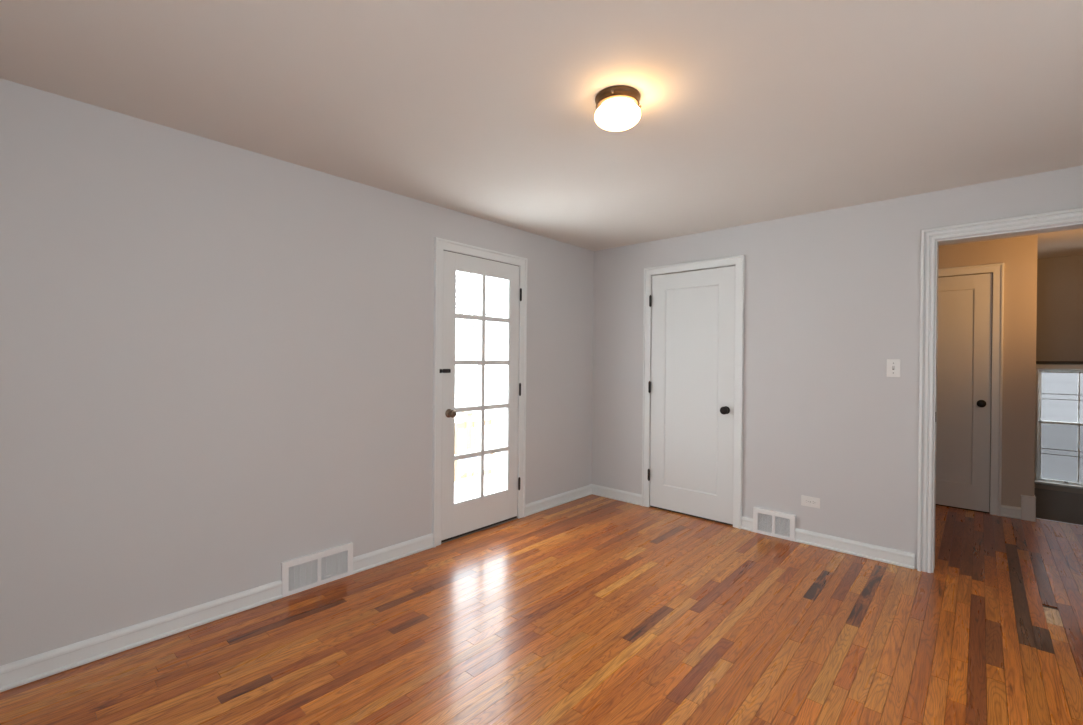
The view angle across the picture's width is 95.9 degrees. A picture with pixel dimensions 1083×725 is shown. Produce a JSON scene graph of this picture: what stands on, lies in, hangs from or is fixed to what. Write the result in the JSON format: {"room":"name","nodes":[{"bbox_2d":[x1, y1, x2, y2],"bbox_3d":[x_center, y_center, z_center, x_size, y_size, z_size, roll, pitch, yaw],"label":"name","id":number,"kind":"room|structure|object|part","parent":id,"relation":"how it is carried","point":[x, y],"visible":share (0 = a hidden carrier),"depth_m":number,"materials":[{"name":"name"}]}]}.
{"room":"empty living room","nodes":[
{"label":"empty living room","id":0,"kind":"room"},
{"bbox_2d":[0,78,593,665],"bbox_3d":[-0.541,0.173,3.674,0.150,2.500,6.930,1,0,42],"label":"wall","id":1,"kind":"structure","parent":0,"point":[216,358],"depth_m":2.36,"materials":[{"name":"paint"}]},
{"bbox_2d":[0,580,281,692],"bbox_3d":[-2.048,1.211,1.885,0.022,0.094,1.960,1,0,42],"label":"baseboard","id":2,"kind":"structure","parent":1,"relation":"attached to","point":[36,667],"depth_m":2.14,"materials":[{"name":"white wood"}]},
{"bbox_2d":[281,542,352,597],"bbox_3d":[-1.258,1.166,2.760,0.024,0.187,0.397,1,0,42],"label":"air vent","id":3,"kind":"object","parent":1,"relation":"in","point":[302,573],"visible":1,"depth_m":2.75,"materials":[{"name":"metal"}]},
{"bbox_2d":[289,559,316,589],"bbox_3d":[-1.317,1.170,2.695,0.011,0.128,0.153,1,0,42],"label":"grille","id":4,"kind":"object","parent":3,"relation":"attached to","point":[302,573],"depth_m":2.69,"materials":[{"name":"metal"}]},
{"bbox_2d":[321,551,347,579],"bbox_3d":[-1.200,1.171,2.826,0.011,0.128,0.153,1,0,42],"label":"grille","id":5,"kind":"object","parent":3,"relation":"attached to","point":[334,564],"depth_m":2.82,"materials":[{"name":"metal"}]},
{"bbox_2d":[353,533,433,573],"bbox_3d":[-0.935,1.215,3.123,0.022,0.094,0.575,1,0,42],"label":"baseboard","id":6,"kind":"structure","parent":1,"relation":"attached to","point":[363,562],"depth_m":3.10,"materials":[{"name":"white wood"}]},
{"bbox_2d":[432,237,526,546],"bbox_3d":[-0.431,0.206,3.666,0.024,2.116,0.902,1,0,42],"label":"door frame","id":7,"kind":"structure","parent":1,"relation":"attached to","point":[440,244],"depth_m":3.38,"materials":[{"name":"white wood"}]},
{"bbox_2d":[440,250,521,543],"bbox_3d":[-0.478,0.238,3.696,0.215,2.054,0.800,1,0,42],"label":"door","id":8,"kind":"structure","parent":1,"relation":"in","point":[460,519],"depth_m":3.67,"materials":[{"name":"white paint"}]},
{"bbox_3d":[-0.629,0.358,3.420,0.067,0.062,0.062,1,0,42],"label":"knob","id":9,"kind":"part","parent":8,"relation":"part of","materials":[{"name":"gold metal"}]},
{"bbox_2d":[525,484,591,516],"bbox_3d":[0.177,1.219,4.358,0.022,0.094,0.946,1,0,42],"label":"baseboard","id":10,"kind":"structure","parent":1,"relation":"attached to","point":[531,508],"depth_m":4.31,"materials":[{"name":"white wood"}]},
{"bbox_2d":[0,0,1082,258],"bbox_3d":[1.763,-1.123,2.479,5.150,0.140,8.230,1,0,42],"label":"ceiling","id":11,"kind":"structure","parent":0,"point":[752,111],"depth_m":1.91,"materials":[{"name":"paint"}]},
{"bbox_2d":[594,85,640,130],"bbox_3d":[0.301,-1.004,1.960,0.191,0.118,0.186,1,0,42],"label":"ceiling lamp","id":12,"kind":"object","parent":11,"relation":"attached to","point":[617,107],"visible":1,"depth_m":1.90,"materials":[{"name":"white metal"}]},
{"bbox_2d":[0,494,1082,724],"bbox_3d":[1.169,1.364,2.152,4.750,0.160,6.800,1,0,42],"label":"floor","id":13,"kind":"structure","parent":0,"point":[592,609],"depth_m":2.25,"materials":[{"name":"brown wood"}]},
{"bbox_2d":[1036,518,1082,525],"bbox_3d":[4.819,1.324,3.464,1.880,0.031,0.035,1,0,42],"label":"stair nosing","id":14,"kind":"structure","parent":13,"relation":"attached to","point":[1036,518],"depth_m":3.99,"materials":[{"name":"white paint"}]},
{"bbox_2d":[592,165,1082,572],"bbox_3d":[2.171,0.117,3.285,4.400,2.340,0.120,1,0,42],"label":"wall","id":15,"kind":"structure","parent":0,"point":[831,296],"depth_m":3.39,"materials":[{"name":"paint"}]},
{"bbox_2d":[592,484,641,505],"bbox_3d":[0.686,1.222,4.522,0.558,0.094,0.022,1,0,42],"label":"baseboard","id":16,"kind":"structure","parent":15,"relation":"attached to","point":[629,497],"depth_m":4.50,"materials":[{"name":"white wood"}]},
{"bbox_2d":[648,266,734,525],"bbox_3d":[1.227,0.256,4.050,0.748,2.038,0.121,1,0,42],"label":"door","id":17,"kind":"structure","parent":15,"relation":"in","point":[691,386],"depth_m":4.04,"materials":[{"name":"white paint"}]},
{"bbox_3d":[1.244,0.219,4.064,0.472,1.693,0.030,1,0,42],"label":"panel","id":18,"kind":"part","parent":17,"relation":"part of","materials":[{"name":"white paint"}]},
{"bbox_3d":[1.435,0.376,3.826,0.062,0.062,0.067,1,0,42],"label":"knob","id":19,"kind":"part","parent":17,"relation":"part of","materials":[{"name":"black metal"}]},
{"bbox_2d":[642,255,744,528],"bbox_3d":[1.224,0.224,4.040,0.866,2.105,0.024,1,0,42],"label":"door frame","id":20,"kind":"structure","parent":15,"relation":"attached to","point":[738,261],"depth_m":3.80,"materials":[{"name":"white wood"}]},
{"bbox_2d":[741,516,752,531],"bbox_3d":[1.571,1.234,3.725,0.091,0.094,0.022,1,0,42],"label":"baseboard","id":21,"kind":"structure","parent":15,"relation":"attached to","point":[746,523],"depth_m":3.72,"materials":[{"name":"white wood"}]},
{"bbox_2d":[753,507,795,541],"bbox_3d":[1.712,1.188,3.597,0.289,0.187,0.024,1,0,42],"label":"air vent","id":22,"kind":"object","parent":15,"relation":"in","point":[777,524],"visible":1,"depth_m":3.59,"materials":[{"name":"metal"}]},
{"bbox_2d":[758,513,771,531],"bbox_3d":[1.667,1.192,3.638,0.100,0.128,0.011,1,0,42],"label":"grille","id":23,"kind":"object","parent":22,"relation":"attached to","point":[764,519],"depth_m":3.64,"materials":[{"name":"metal"}]},
{"bbox_2d":[775,516,789,536],"bbox_3d":[1.758,1.193,3.557,0.100,0.128,0.011,1,0,42],"label":"grille","id":24,"kind":"object","parent":22,"relation":"attached to","point":[782,523],"depth_m":3.55,"materials":[{"name":"metal"}]},
{"bbox_2d":[801,495,819,508],"bbox_3d":[1.897,0.983,3.442,0.120,0.072,0.010,1,0,42],"label":"wall outlet","id":25,"kind":"object","parent":15,"relation":"attached to","point":[808,501],"visible":1,"depth_m":3.44,"materials":[{"name":"white plastic"}]},
{"bbox_2d":[795,528,914,568],"bbox_3d":[2.073,1.240,3.274,0.682,0.094,0.022,1,0,42],"label":"baseboard","id":26,"kind":"structure","parent":15,"relation":"attached to","point":[860,549],"depth_m":3.25,"materials":[{"name":"white wood"}]},
{"bbox_2d":[887,359,899,376],"bbox_3d":[2.250,0.035,3.122,0.072,0.113,0.018,1,0,42],"label":"light switch","id":27,"kind":"object","parent":15,"relation":"attached to","point":[893,365],"visible":1,"depth_m":3.12,"materials":[{"name":"white plastic"}]},
{"bbox_2d":[917,208,1082,572],"bbox_3d":[2.755,0.239,2.744,0.992,2.113,0.152,1,0,42],"label":"door frame","id":28,"kind":"structure","parent":15,"relation":"attached to","point":[928,236],"depth_m":3.00,"materials":[{"name":"white wood"}]},
{"bbox_2d":[938,236,1037,506],"bbox_3d":[2.932,0.116,5.089,3.120,2.340,0.120,1,0,42],"label":"wall","id":29,"kind":"structure","parent":0,"point":[1018,256],"depth_m":4.08,"materials":[{"name":"paint"}]},
{"bbox_2d":[935,273,992,512],"bbox_3d":[3.563,0.259,4.437,0.780,2.068,0.121,1,0,42],"label":"door","id":30,"kind":"structure","parent":29,"relation":"in","point":[964,340],"depth_m":4.30,"materials":[{"name":"white paint"}]},
{"bbox_3d":[3.585,0.209,4.446,0.527,1.717,0.030,1,0,42],"label":"panel","id":31,"kind":"part","parent":30,"relation":"part of","materials":[{"name":"white paint"}]},
{"bbox_3d":[3.786,0.354,4.200,0.062,0.062,0.067,1,0,42],"label":"knob","id":32,"kind":"part","parent":30,"relation":"part of","materials":[{"name":"black metal"}]},
{"bbox_2d":[938,263,1003,515],"bbox_3d":[3.559,0.224,4.428,0.908,2.140,0.024,1,0,42],"label":"door frame","id":33,"kind":"structure","parent":29,"relation":"attached to","point":[997,269],"depth_m":4.15,"materials":[{"name":"white wood"}]},
{"bbox_2d":[1001,505,1020,518],"bbox_3d":[3.933,1.252,4.089,0.120,0.094,0.022,1,0,42],"label":"baseboard","id":34,"kind":"structure","parent":29,"relation":"attached to","point":[1006,511],"depth_m":4.08,"materials":[{"name":"white wood"}]},
{"bbox_2d":[1021,495,1035,521],"bbox_3d":[4.039,1.199,4.054,0.090,0.202,0.132,1,0,42],"label":"block","id":35,"kind":"object","parent":29,"relation":"attached to","point":[1028,503],"visible":0.95,"depth_m":4.00,"materials":[{"name":"white wood"}]},
{"bbox_2d":[1034,255,1082,524],"bbox_3d":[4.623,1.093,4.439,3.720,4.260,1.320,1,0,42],"label":"wall","id":36,"kind":"structure","parent":0,"point":[1059,328],"depth_m":4.77,"materials":[{"name":"paint"}]},
{"bbox_2d":[1034,361,1082,493],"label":"window","id":37,"kind":"structure","parent":36,"relation":"in","point":[1040,483],"depth_m":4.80,"materials":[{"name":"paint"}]},
{"bbox_3d":[5.300,1.194,4.606,0.975,0.022,0.165,1,0,42],"label":"sill","id":38,"kind":"part","parent":37,"relation":"part of","materials":[{"name":"white wood"}]},
{"bbox_3d":[5.301,0.885,4.603,0.871,0.597,0.030,1,0,42],"label":"sash","id":39,"kind":"part","parent":37,"relation":"part of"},
{"bbox_3d":[5.329,0.342,4.627,0.871,0.533,0.030,1,0,42],"label":"sash","id":40,"kind":"part","parent":37,"relation":"part of","materials":[{"name":"glass"}]},
{"label":"outside","id":41,"kind":"structure","parent":0,"visible":0},
{"bbox_2d":[455,395,505,474],"bbox_3d":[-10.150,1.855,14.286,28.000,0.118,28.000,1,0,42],"label":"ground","id":42,"kind":"structure","parent":41,"point":[460,400],"depth_m":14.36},
{"bbox_2d":[459,448,484,480],"bbox_3d":[-0.800,1.569,6.439,0.432,0.840,0.424,1,0,42],"label":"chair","id":43,"kind":"object","parent":42,"relation":"on","point":[469,464],"visible":0.27,"depth_m":6.52,"materials":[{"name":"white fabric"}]},
{"bbox_3d":[-0.948,1.317,6.572,0.030,0.300,0.400,1,0,42],"label":"backrest","id":44,"kind":"part","parent":43,"relation":"part of","materials":[{"name":"fabric"}]},
{"bbox_3d":[-0.797,1.554,6.436,0.400,0.030,0.400,1,0,42],"label":"seat","id":45,"kind":"part","parent":43,"relation":"part of","materials":[{"name":"fabric"}]},
{"bbox_2d":[455,412,505,481],"bbox_3d":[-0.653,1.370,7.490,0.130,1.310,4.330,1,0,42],"label":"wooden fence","id":46,"kind":"object","parent":42,"relation":"on","point":[467,424],"visible":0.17,"depth_m":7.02,"materials":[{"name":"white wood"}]},
{"bbox_3d":[-1.068,1.369,7.029,0.130,1.310,0.130,1,0,42],"label":"post","id":47,"kind":"part","parent":46,"relation":"part of","materials":[{"name":"wood"}]},
{"bbox_3d":[-0.655,1.650,7.492,0.040,0.090,4.200,1,0,42],"label":"rail","id":48,"kind":"part","parent":46,"relation":"part of","materials":[{"name":"wood"}]},
{"bbox_3d":[-0.649,0.900,7.488,0.040,0.090,4.200,1,0,42],"label":"rail","id":49,"kind":"part","parent":46,"relation":"part of","materials":[{"name":"wood"}]},
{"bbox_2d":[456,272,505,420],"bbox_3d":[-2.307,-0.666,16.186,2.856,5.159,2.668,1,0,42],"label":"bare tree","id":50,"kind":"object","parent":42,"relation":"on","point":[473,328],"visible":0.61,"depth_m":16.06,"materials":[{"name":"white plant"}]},
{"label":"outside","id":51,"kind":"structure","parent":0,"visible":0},
{"bbox_2d":[454,471,504,502],"bbox_3d":[-1.136,1.346,4.158,1.340,0.060,3.800,1,0,42],"label":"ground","id":52,"kind":"structure","parent":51,"point":[467,489],"depth_m":5.17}
]}

